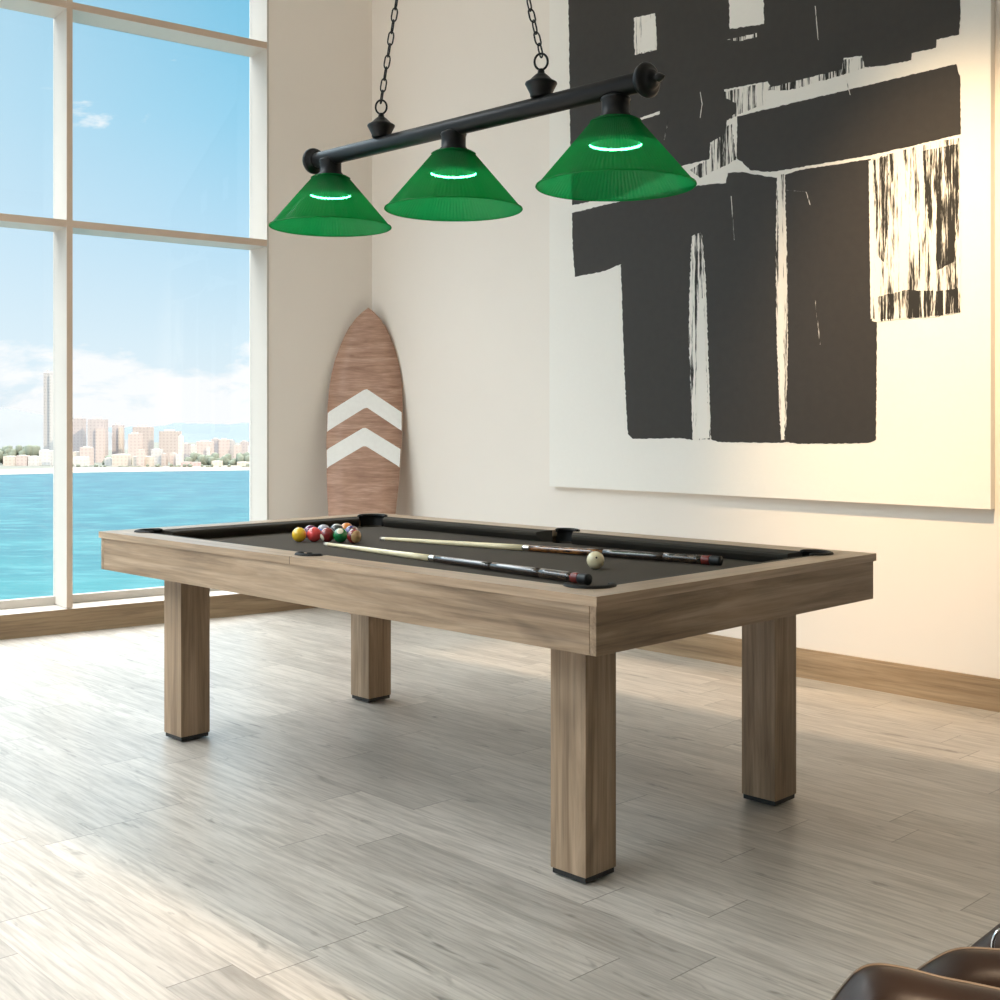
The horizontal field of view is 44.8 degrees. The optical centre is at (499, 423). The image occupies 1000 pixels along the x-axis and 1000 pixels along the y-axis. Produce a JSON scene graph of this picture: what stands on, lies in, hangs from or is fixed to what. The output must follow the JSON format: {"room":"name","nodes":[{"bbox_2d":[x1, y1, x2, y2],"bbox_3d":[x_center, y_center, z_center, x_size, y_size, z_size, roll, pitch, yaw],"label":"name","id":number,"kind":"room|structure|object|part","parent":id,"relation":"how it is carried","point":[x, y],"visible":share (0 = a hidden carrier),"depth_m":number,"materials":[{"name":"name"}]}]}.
{"room":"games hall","nodes":[
{"label":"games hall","id":0,"kind":"room"},
{"bbox_2d":[251,0,371,519],"bbox_3d":[-3.838,-1.131,6.271,7.200,4.700,0.280,0,0,-37],"label":"wall","id":1,"kind":"structure","parent":0,"point":[320,51],"depth_m":8.04,"materials":[{"name":"beige paint"}]},
{"bbox_2d":[0,0,68,614],"bbox_3d":[-3.114,-1.031,6.812,1.290,4.500,0.287,0,0,-37],"label":"window","id":2,"kind":"structure","parent":1,"relation":"in","point":[46,8],"depth_m":7.06,"materials":[{"name":"white paint"}]},
{"bbox_3d":[-3.109,1.125,6.820,1.273,0.188,0.280,0,0,-37],"label":"sill","id":3,"kind":"part","parent":2,"relation":"part of","materials":[{"name":"white paint"}]},
{"bbox_2d":[0,593,317,639],"bbox_3d":[-3.749,1.150,6.151,7.200,0.138,0.024,0,0,-37],"label":"baseboard","id":4,"kind":"structure","parent":1,"relation":"attached to","point":[41,623],"depth_m":7.22,"materials":[{"name":"brown wood"}]},
{"bbox_2d":[53,0,268,608],"bbox_3d":[-2.096,-1.031,7.577,1.290,4.500,0.287,0,0,-37],"label":"window","id":5,"kind":"structure","parent":1,"relation":"in","point":[256,48],"depth_m":7.36,"materials":[{"name":"white paint"}]},
{"bbox_3d":[-2.097,1.125,7.582,1.261,0.188,0.280,0,0,-37],"label":"sill","id":6,"kind":"part","parent":5,"relation":"part of","materials":[{"name":"white paint"}]},
{"bbox_2d":[0,607,999,999],"bbox_3d":[0.085,1.279,2.082,7.156,0.120,11.991,0,0,-43],"label":"floor","id":7,"kind":"structure","parent":0,"point":[319,842],"depth_m":3.62,"materials":[{"name":"beige wood"}]},
{"bbox_2d":[326,308,402,613],"bbox_3d":[-0.892,0.214,7.958,0.501,1.996,0.505,0,0,0],"label":"surfboard","id":8,"kind":"object","parent":7,"relation":"on","point":[365,407],"visible":0.84,"depth_m":8.00,"materials":[{"name":"brown wood"}]},
{"bbox_2d":[99,513,875,883],"bbox_3d":[-0.173,0.815,4.326,2.535,0.808,1.396,0,0,45],"label":"pool table","id":9,"kind":"object","parent":7,"relation":"on","point":[628,604],"visible":0.98,"depth_m":3.81,"materials":[{"name":"brown wood"}]},
{"bbox_3d":[-1.217,0.872,4.720,0.125,0.652,0.126,0,0,45],"label":"leg","id":10,"kind":"part","parent":9,"relation":"part of","materials":[{"name":"brown wood"}]},
{"bbox_2d":[154,533,311,553],"bbox_3d":[-0.972,0.442,4.323,1.020,0.043,0.053,0,0,45],"label":"rail","id":11,"kind":"object","parent":9,"relation":"on","point":[154,533],"depth_m":4.26,"materials":[{"name":"brown wood"}]},
{"bbox_2d":[160,517,358,538],"bbox_3d":[-0.978,0.442,5.128,0.053,0.043,1.008,0,0,45],"label":"cushion","id":12,"kind":"object","parent":9,"relation":"on","point":[275,527],"depth_m":5.06,"materials":[{"name":"grey fabric"}]},
{"bbox_2d":[292,527,306,541],"bbox_3d":[-0.789,0.436,4.768,0.057,0.057,0.057,0,0,0],"label":"ball","id":13,"kind":"object","parent":9,"relation":"on","point":[299,534],"visible":1,"depth_m":4.75,"materials":[{"name":"yellow plastic"}]},
{"bbox_2d":[305,525,314,538],"bbox_3d":[-0.760,0.436,4.874,0.057,0.057,0.057,0,0,0],"label":"ball","id":14,"kind":"object","parent":9,"relation":"on","point":[308,527],"visible":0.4,"depth_m":4.86,"materials":[{"name":"purple plastic"}]},
{"bbox_2d":[307,527,320,541],"bbox_3d":[-0.732,0.436,4.778,0.057,0.057,0.057,0,0,0],"label":"ball","id":15,"kind":"object","parent":9,"relation":"on","point":[313,534],"visible":0.98,"depth_m":4.76,"materials":[{"name":"red plastic"}]},
{"bbox_2d":[318,524,329,530],"bbox_3d":[-0.714,0.436,4.910,0.057,0.057,0.057,0,0,0],"label":"ball","id":16,"kind":"object","parent":9,"relation":"on","point":[322,526],"visible":0.35,"depth_m":4.89,"materials":[{"name":"plastic"}]},
{"bbox_2d":[320,528,333,541],"bbox_3d":[-0.677,0.436,4.759,0.057,0.057,0.057,0,0,0],"label":"ball","id":17,"kind":"object","parent":9,"relation":"on","point":[326,534],"visible":0.92,"depth_m":4.74,"materials":[{"name":"red plastic"}]},
{"bbox_2d":[331,524,343,530],"bbox_3d":[-0.664,0.436,4.940,0.057,0.057,0.057,0,0,0],"label":"ball","id":18,"kind":"object","parent":9,"relation":"on","point":[334,527],"visible":0.43,"depth_m":4.92,"materials":[{"name":"white plastic"}]},
{"bbox_2d":[333,528,346,542],"bbox_3d":[-0.623,0.436,4.738,0.057,0.057,0.057,0,0,0],"label":"ball","id":19,"kind":"object","parent":9,"relation":"on","point":[340,534],"visible":0.97,"depth_m":4.72,"materials":[{"name":"green plastic"}]},
{"bbox_2d":[342,523,350,528],"bbox_3d":[-0.631,0.436,4.993,0.057,0.057,0.057,0,0,0],"label":"ball","id":20,"kind":"object","parent":9,"relation":"on","point":[344,525],"visible":0.36,"depth_m":4.98,"materials":[{"name":"orange plastic"}]},
{"bbox_2d":[345,525,357,532],"bbox_3d":[-0.594,0.436,4.856,0.057,0.057,0.057,0,0,0],"label":"ball","id":21,"kind":"object","parent":9,"relation":"on","point":[348,528],"visible":0.35,"depth_m":4.84,"materials":[{"name":"plastic"}]},
{"bbox_2d":[347,529,361,543],"bbox_3d":[-0.565,0.436,4.700,0.057,0.057,0.057,0,0,0],"label":"ball","id":22,"kind":"object","parent":9,"relation":"on","point":[354,536],"visible":1,"depth_m":4.68,"materials":[{"name":"plastic"}]},
{"bbox_3d":[-0.571,0.872,5.369,0.125,0.652,0.126,0,0,45],"label":"leg","id":23,"kind":"part","parent":9,"relation":"part of","materials":[{"name":"brown wood"}]},
{"bbox_2d":[331,555,562,584],"bbox_3d":[-0.172,0.442,3.527,1.020,0.043,0.053,0,0,45],"label":"cushion","id":24,"kind":"object","parent":9,"relation":"on","point":[502,577],"depth_m":3.47,"materials":[{"name":"grey fabric"}]},
{"bbox_2d":[323,542,591,584],"bbox_3d":[-0.203,0.448,4.053,0.032,0.032,1.460,0,0,-39],"label":"pool cue","id":25,"kind":"object","parent":9,"relation":"on","point":[573,577],"visible":1,"depth_m":3.82,"materials":[{"name":"wood"}]},
{"bbox_2d":[383,517,551,540],"bbox_3d":[-0.173,0.442,5.125,1.020,0.043,0.053,0,0,45],"label":"cushion","id":26,"kind":"object","parent":9,"relation":"on","point":[515,533],"depth_m":5.06,"materials":[{"name":"grey fabric"}]},
{"bbox_2d":[379,537,722,565],"bbox_3d":[0.124,0.448,4.400,1.483,0.032,0.031,0,0,36],"label":"pool cue","id":27,"kind":"object","parent":9,"relation":"on","point":[655,556],"visible":0.99,"depth_m":4.26,"materials":[{"name":"wood"}]},
{"bbox_3d":[0.226,0.872,3.284,0.125,0.652,0.126,0,0,45],"label":"leg","id":28,"kind":"part","parent":9,"relation":"part of","materials":[{"name":"brown wood"}]},
{"bbox_2d":[587,551,603,568],"bbox_3d":[0.305,0.436,3.874,0.057,0.057,0.057,0,0,0],"label":"cue ball","id":29,"kind":"object","parent":9,"relation":"on","point":[595,559],"visible":1,"depth_m":3.85,"materials":[{"name":"white plastic"}]},
{"bbox_2d":[572,532,801,561],"bbox_3d":[0.626,0.442,4.329,1.020,0.043,0.053,0,0,45],"label":"cushion","id":30,"kind":"object","parent":9,"relation":"on","point":[729,552],"depth_m":4.30,"materials":[{"name":"grey fabric"}]},
{"bbox_2d":[616,556,808,584],"bbox_3d":[0.632,0.442,3.525,0.053,0.043,1.008,0,0,45],"label":"cushion","id":31,"kind":"object","parent":9,"relation":"on","point":[803,557],"depth_m":3.47,"materials":[{"name":"grey fabric"}]},
{"bbox_3d":[0.872,0.872,3.933,0.125,0.652,0.126,0,0,45],"label":"leg","id":32,"kind":"part","parent":9,"relation":"part of","materials":[{"name":"brown wood"}]},
{"bbox_2d":[831,923,999,999],"bbox_3d":[0.692,0.891,1.506,0.737,0.655,0.573,0,0,0],"label":"lounge chair","id":33,"kind":"object","parent":7,"relation":"on","point":[972,972],"visible":1,"depth_m":1.26,"materials":[{"name":"brown leather"}]},
{"bbox_3d":[0.483,0.783,1.255,0.320,0.440,0.070,0,0,0],"label":"backrest","id":34,"kind":"part","parent":33,"relation":"part of","materials":[{"name":"brown leather"}]},
{"bbox_2d":[920,948,999,987],"bbox_3d":[0.602,0.775,1.450,0.247,0.291,0.060,0,0,0],"label":"seat cushion","id":35,"kind":"object","parent":33,"relation":"on","point":[977,965],"depth_m":1.44,"materials":[{"name":"brown leather"}]},
{"bbox_3d":[0.669,0.664,1.550,0.202,0.140,0.048,0,0,0],"label":"armrest","id":36,"kind":"part","parent":33,"relation":"part of","materials":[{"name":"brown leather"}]},
{"bbox_2d":[372,0,999,678],"bbox_3d":[2.950,-1.131,4.442,0.250,4.700,11.500,0,0,-43],"label":"wall","id":37,"kind":"structure","parent":0,"point":[463,307],"depth_m":7.29,"materials":[{"name":"beige paint"}]},
{"bbox_2d":[549,0,994,508],"bbox_3d":[1.193,-1.384,6.092,0.043,3.493,2.607,0,0,-43],"label":"painting","id":38,"kind":"object","parent":37,"relation":"attached to","point":[813,318],"visible":0.97,"depth_m":5.88,"materials":[{"name":"paint"}]},
{"bbox_2d":[636,633,999,711],"bbox_3d":[2.962,1.150,4.233,0.018,0.138,11.180,0,0,-43],"label":"baseboard","id":39,"kind":"structure","parent":37,"relation":"attached to","point":[956,688],"depth_m":5.57,"materials":[{"name":"brown wood"}]},
{"bbox_3d":[0.085,-3.556,2.082,13.431,0.150,12.484,0,0,0],"label":"ceiling","id":40,"kind":"structure","parent":0,"visible":0},
{"bbox_2d":[269,0,696,236],"bbox_3d":[-0.137,-2.040,3.573,0.408,2.879,1.712,0,0,-41],"label":"pendant lamp","id":41,"kind":"object","parent":40,"relation":"hanging from","point":[615,158],"visible":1,"depth_m":3.42,"materials":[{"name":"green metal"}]},
{"bbox_3d":[-0.567,-0.743,4.063,0.408,0.173,0.408,0,0,0],"label":"lamp shade","id":42,"kind":"part","parent":41,"relation":"part of","materials":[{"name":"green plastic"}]},
{"bbox_3d":[-0.265,-1.642,3.718,0.021,1.259,0.359,0,0,-41],"label":"chain","id":43,"kind":"part","parent":41,"relation":"part of","materials":[{"name":"black metal"}]},
{"bbox_3d":[-0.137,-0.715,3.573,0.408,0.173,0.408,0,0,0],"label":"lamp shade","id":44,"kind":"part","parent":41,"relation":"part of","materials":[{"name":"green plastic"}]},
{"bbox_3d":[-0.022,-1.629,3.442,0.021,1.278,0.423,0,0,-41],"label":"chain","id":45,"kind":"part","parent":41,"relation":"part of","materials":[{"name":"black metal"}]},
{"bbox_3d":[0.294,-0.688,3.083,0.408,0.173,0.408,0,0,0],"label":"lamp shade","id":46,"kind":"part","parent":41,"relation":"part of","materials":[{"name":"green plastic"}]},
{"label":"outside","id":47,"kind":"structure","parent":0,"visible":0},
{"bbox_2d":[0,442,249,474],"bbox_3d":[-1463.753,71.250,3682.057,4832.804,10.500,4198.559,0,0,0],"label":"beach","id":48,"kind":"structure","parent":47,"point":[43,469],"depth_m":1995.87},
{"bbox_2d":[3,456,15,465],"bbox_3d":[-849.090,66.260,2108.651,21.627,21.480,17.302,0,0,0],"label":"block","id":49,"kind":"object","parent":48,"relation":"on","point":[7,460],"visible":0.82,"depth_m":2099.84,"materials":[{"name":"beige concrete"}]},
{"bbox_2d":[16,455,29,465],"bbox_3d":[-827.896,65.533,2107.613,19.032,22.934,15.226,0,0,0],"label":"block","id":50,"kind":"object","parent":48,"relation":"on","point":[21,460],"visible":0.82,"depth_m":2099.84,"materials":[{"name":"beige concrete"}]},
{"bbox_2d":[28,456,41,465],"bbox_3d":[-807.566,66.260,2107.267,18.167,21.480,14.533,0,0,0],"label":"block","id":51,"kind":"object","parent":48,"relation":"on","point":[32,460],"visible":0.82,"depth_m":2099.84,"materials":[{"name":"white concrete"}]},
{"bbox_2d":[39,449,52,464],"bbox_3d":[-806.866,61.387,2157.794,19.485,31.226,15.588,0,0,0],"label":"block","id":52,"kind":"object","parent":48,"relation":"on","point":[45,453],"visible":0.71,"depth_m":2150.16,"materials":[{"name":"white concrete"}]},
{"bbox_2d":[43,370,52,449],"bbox_3d":[-895.268,-15.064,2426.767,29.837,184.127,29.533,0,0,0],"label":"tower","id":53,"kind":"structure","parent":48,"relation":"on","point":[47,377],"depth_m":2419.86,"materials":[{"name":"white concrete"}]},
{"bbox_2d":[50,451,52,465],"bbox_3d":[-771.420,61.232,2111.660,16.649,31.537,13.319,0,0,0],"label":"block","id":54,"kind":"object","parent":48,"relation":"on","point":[51,452],"visible":0.07,"depth_m":2104.98,"materials":[{"name":"white concrete"}]},
{"bbox_2d":[73,451,79,456],"bbox_3d":[-747.926,62.752,2146.000,13.400,28.495,12.000,0,0,0],"label":"block","id":55,"kind":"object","parent":48,"relation":"on","point":[75,453],"visible":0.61,"depth_m":2140.21,"materials":[{"name":"beige concrete"}]},
{"bbox_2d":[73,417,85,451],"bbox_3d":[-812.027,31.836,2339.215,23.036,90.329,18.429,0,0,0],"label":"tower","id":56,"kind":"structure","parent":48,"relation":"on","point":[79,424],"depth_m":2330.00,"materials":[{"name":"white concrete"}]},
{"bbox_2d":[73,456,89,465],"bbox_3d":[-720.616,66.517,2088.911,22.278,20.966,17.823,0,0,0],"label":"block","id":57,"kind":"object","parent":48,"relation":"on","point":[81,460],"visible":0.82,"depth_m":2079.94,"materials":[{"name":"white concrete"}]},
{"bbox_2d":[80,446,93,464],"bbox_3d":[-727.584,58.392,2137.862,19.655,37.216,15.724,0,0,0],"label":"block","id":58,"kind":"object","parent":48,"relation":"on","point":[87,451],"visible":0.71,"depth_m":2129.79,"materials":[{"name":"beige concrete"}]},
{"bbox_2d":[87,418,107,461],"bbox_3d":[-758.075,32.692,2288.398,33.605,88.615,32.796,0,0,0],"label":"tower","id":59,"kind":"structure","parent":48,"relation":"on","point":[97,428],"depth_m":2279.91,"materials":[{"name":"beige concrete"}]},
{"bbox_2d":[104,457,111,465],"bbox_3d":[-681.638,67.862,2116.000,12.169,18.277,12.000,0,0,0],"label":"block","id":60,"kind":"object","parent":48,"relation":"on","point":[108,460],"visible":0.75,"depth_m":2110.12,"materials":[{"name":"white concrete"}]},
{"bbox_2d":[112,423,123,454],"bbox_3d":[-733.994,38.267,2333.679,21.688,77.467,23.358,0,0,0],"label":"tower","id":61,"kind":"structure","parent":48,"relation":"on","point":[117,429],"depth_m":2330.00,"materials":[{"name":"beige concrete"}]},
{"bbox_2d":[112,454,130,465],"bbox_3d":[-654.686,64.491,2100.745,26.863,25.018,21.490,0,0,0],"label":"block","id":62,"kind":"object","parent":48,"relation":"on","point":[117,459],"visible":0.82,"depth_m":2090.12,"materials":[{"name":"beige concrete"}]},
{"bbox_2d":[0,445,249,466],"bbox_3d":[-683.237,55.034,2121.686,560.162,35.932,145.880,0,0,0],"label":"foliage","id":63,"kind":"object","parent":48,"relation":"on","point":[30,450],"visible":0.59,"depth_m":2143.87,"materials":[{"name":"green plant"}]},
{"bbox_2d":[128,432,142,457],"bbox_3d":[-681.497,46.429,2268.938,22.344,61.142,17.875,0,0,0],"label":"tower","id":64,"kind":"structure","parent":48,"relation":"on","point":[135,440],"depth_m":2259.96,"materials":[{"name":"beige concrete"}]},
{"bbox_2d":[132,425,153,455],"bbox_3d":[-688.687,39.898,2343.000,33.594,74.203,26.000,0,0,0],"label":"tower","id":65,"kind":"structure","parent":48,"relation":"on","point":[148,432],"depth_m":2330.00,"materials":[{"name":"beige concrete"}]},
{"bbox_2d":[132,450,153,465],"bbox_3d":[-615.222,60.590,2088.339,30.847,32.820,32.677,0,0,0],"label":"block","id":66,"kind":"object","parent":48,"relation":"on","point":[140,459],"visible":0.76,"depth_m":2074.87,"materials":[{"name":"beige concrete"}]},
{"bbox_2d":[151,448,162,464],"bbox_3d":[-600.854,60.124,2126.987,17.467,33.753,13.973,0,0,0],"label":"block","id":67,"kind":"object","parent":48,"relation":"on","point":[156,452],"visible":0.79,"depth_m":2119.93,"materials":[{"name":"white concrete"}]},
{"bbox_2d":[161,453,167,465],"bbox_3d":[-584.633,64.028,2116.000,7.997,25.944,12.000,0,0,0],"label":"block","id":68,"kind":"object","parent":48,"relation":"on","point":[164,457],"visible":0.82,"depth_m":2110.12,"materials":[{"name":"beige concrete"}]},
{"bbox_2d":[159,430,181,461],"bbox_3d":[-628.182,44.116,2313.000,36.004,65.768,26.000,0,0,0],"label":"tower","id":69,"kind":"structure","parent":48,"relation":"on","point":[168,439],"depth_m":2300.04,"materials":[{"name":"beige concrete"}]},
{"bbox_2d":[170,453,176,464],"bbox_3d":[-571.859,63.792,2126.000,9.083,26.417,12.000,0,0,0],"label":"block","id":70,"kind":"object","parent":48,"relation":"on","point":[172,455],"visible":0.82,"depth_m":2119.93,"materials":[{"name":"beige concrete"}]},
{"bbox_2d":[175,454,181,464],"bbox_3d":[-561.013,65.008,2121.000,8.887,23.984,12.000,0,0,0],"label":"block","id":71,"kind":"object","parent":48,"relation":"on","point":[178,458],"visible":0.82,"depth_m":2114.76,"materials":[{"name":"white concrete"}]},
{"bbox_2d":[178,434,183,461],"bbox_3d":[-590.387,48.473,2246.000,7.013,57.054,12.000,0,0,0],"label":"tower","id":72,"kind":"structure","parent":48,"relation":"on","point":[180,437],"depth_m":2240.19,"materials":[{"name":"white concrete"}]},
{"bbox_2d":[184,443,190,458],"bbox_3d":[-595.494,56.751,2306.000,12.317,40.499,12.000,0,0,0],"label":"tower","id":73,"kind":"structure","parent":48,"relation":"on","point":[187,447],"depth_m":2300.04,"materials":[{"name":"beige concrete"}]},
{"bbox_2d":[191,444,195,452],"bbox_3d":[-597.515,58.298,2366.000,12.833,37.404,12.000,0,0,0],"label":"tower","id":74,"kind":"structure","parent":48,"relation":"on","point":[193,446],"depth_m":2359.76,"materials":[{"name":"beige concrete"}]},
{"bbox_2d":[191,462,200,465],"bbox_3d":[-524.764,71.362,2096.000,14.637,11.276,12.000,0,0,0],"label":"block","id":75,"kind":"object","parent":48,"relation":"on","point":[192,463],"visible":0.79,"depth_m":2090.12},
{"bbox_2d":[196,440,213,454],"bbox_3d":[-546.832,53.802,2246.778,26.945,46.396,29.556,0,0,0],"label":"tower","id":76,"kind":"structure","parent":48,"relation":"on","point":[203,447],"depth_m":2240.19,"materials":[{"name":"beige concrete"}]},
{"bbox_2d":[211,438,218,453],"bbox_3d":[-540.351,51.776,2306.000,13.454,50.447,12.000,0,0,0],"label":"tower","id":77,"kind":"structure","parent":48,"relation":"on","point":[216,441],"depth_m":2300.04,"materials":[{"name":"white concrete"}]},
{"bbox_2d":[211,460,222,465],"bbox_3d":[-490.941,70.438,2106.575,16.437,13.124,13.149,0,0,0],"label":"block","id":78,"kind":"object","parent":48,"relation":"on","point":[216,462],"visible":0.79,"depth_m":2099.84,"materials":[{"name":"beige concrete"}]},
{"bbox_2d":[219,438,229,457],"bbox_3d":[-522.058,52.107,2297.094,17.735,49.787,14.188,0,0,0],"label":"tower","id":79,"kind":"structure","parent":48,"relation":"on","point":[224,444],"depth_m":2289.96,"materials":[{"name":"beige concrete"}]},
{"bbox_2d":[230,439,234,458],"bbox_3d":[-516.684,53.386,2336.000,9.790,47.229,12.000,0,0,0],"label":"tower","id":80,"kind":"structure","parent":48,"relation":"on","point":[232,442],"depth_m":2330.00,"materials":[{"name":"white concrete"}]},
{"bbox_2d":[234,444,241,457],"bbox_3d":[-494.137,57.561,2286.000,12.210,38.877,12.000,0,0,0],"label":"tower","id":81,"kind":"structure","parent":48,"relation":"on","point":[237,448],"depth_m":2279.91,"materials":[{"name":"beige concrete"}]},
{"bbox_2d":[237,461,247,465],"bbox_3d":[-445.524,71.347,2107.613,19.032,11.307,15.226,0,0,0],"label":"block","id":82,"kind":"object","parent":48,"relation":"on","point":[242,463],"visible":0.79,"depth_m":2099.84,"materials":[{"name":"beige concrete"}]},
{"bbox_2d":[240,440,248,453],"bbox_3d":[-491.632,54.494,2336.000,13.438,45.011,12.000,0,0,0],"label":"tower","id":83,"kind":"structure","parent":48,"relation":"on","point":[244,443],"depth_m":2330.00,"materials":[{"name":"beige concrete"}]},
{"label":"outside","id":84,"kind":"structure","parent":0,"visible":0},
{"bbox_2d":[108,423,249,441],"bbox_3d":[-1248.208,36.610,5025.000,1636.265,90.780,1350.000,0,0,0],"label":"hill","id":85,"kind":"structure","parent":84,"point":[192,432],"depth_m":4678.08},
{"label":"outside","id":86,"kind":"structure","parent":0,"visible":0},
{"bbox_2d":[0,408,127,449],"bbox_3d":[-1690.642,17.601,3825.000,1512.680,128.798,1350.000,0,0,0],"label":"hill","id":87,"kind":"structure","parent":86,"point":[17,427],"depth_m":3443.51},
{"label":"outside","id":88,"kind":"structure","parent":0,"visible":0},
{"bbox_2d":[0,470,249,599],"bbox_3d":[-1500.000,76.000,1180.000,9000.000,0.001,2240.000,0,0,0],"label":"sea","id":89,"kind":"structure","parent":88,"point":[102,501],"depth_m":1038.99,"materials":[{"name":"blue liquid"}]}
]}

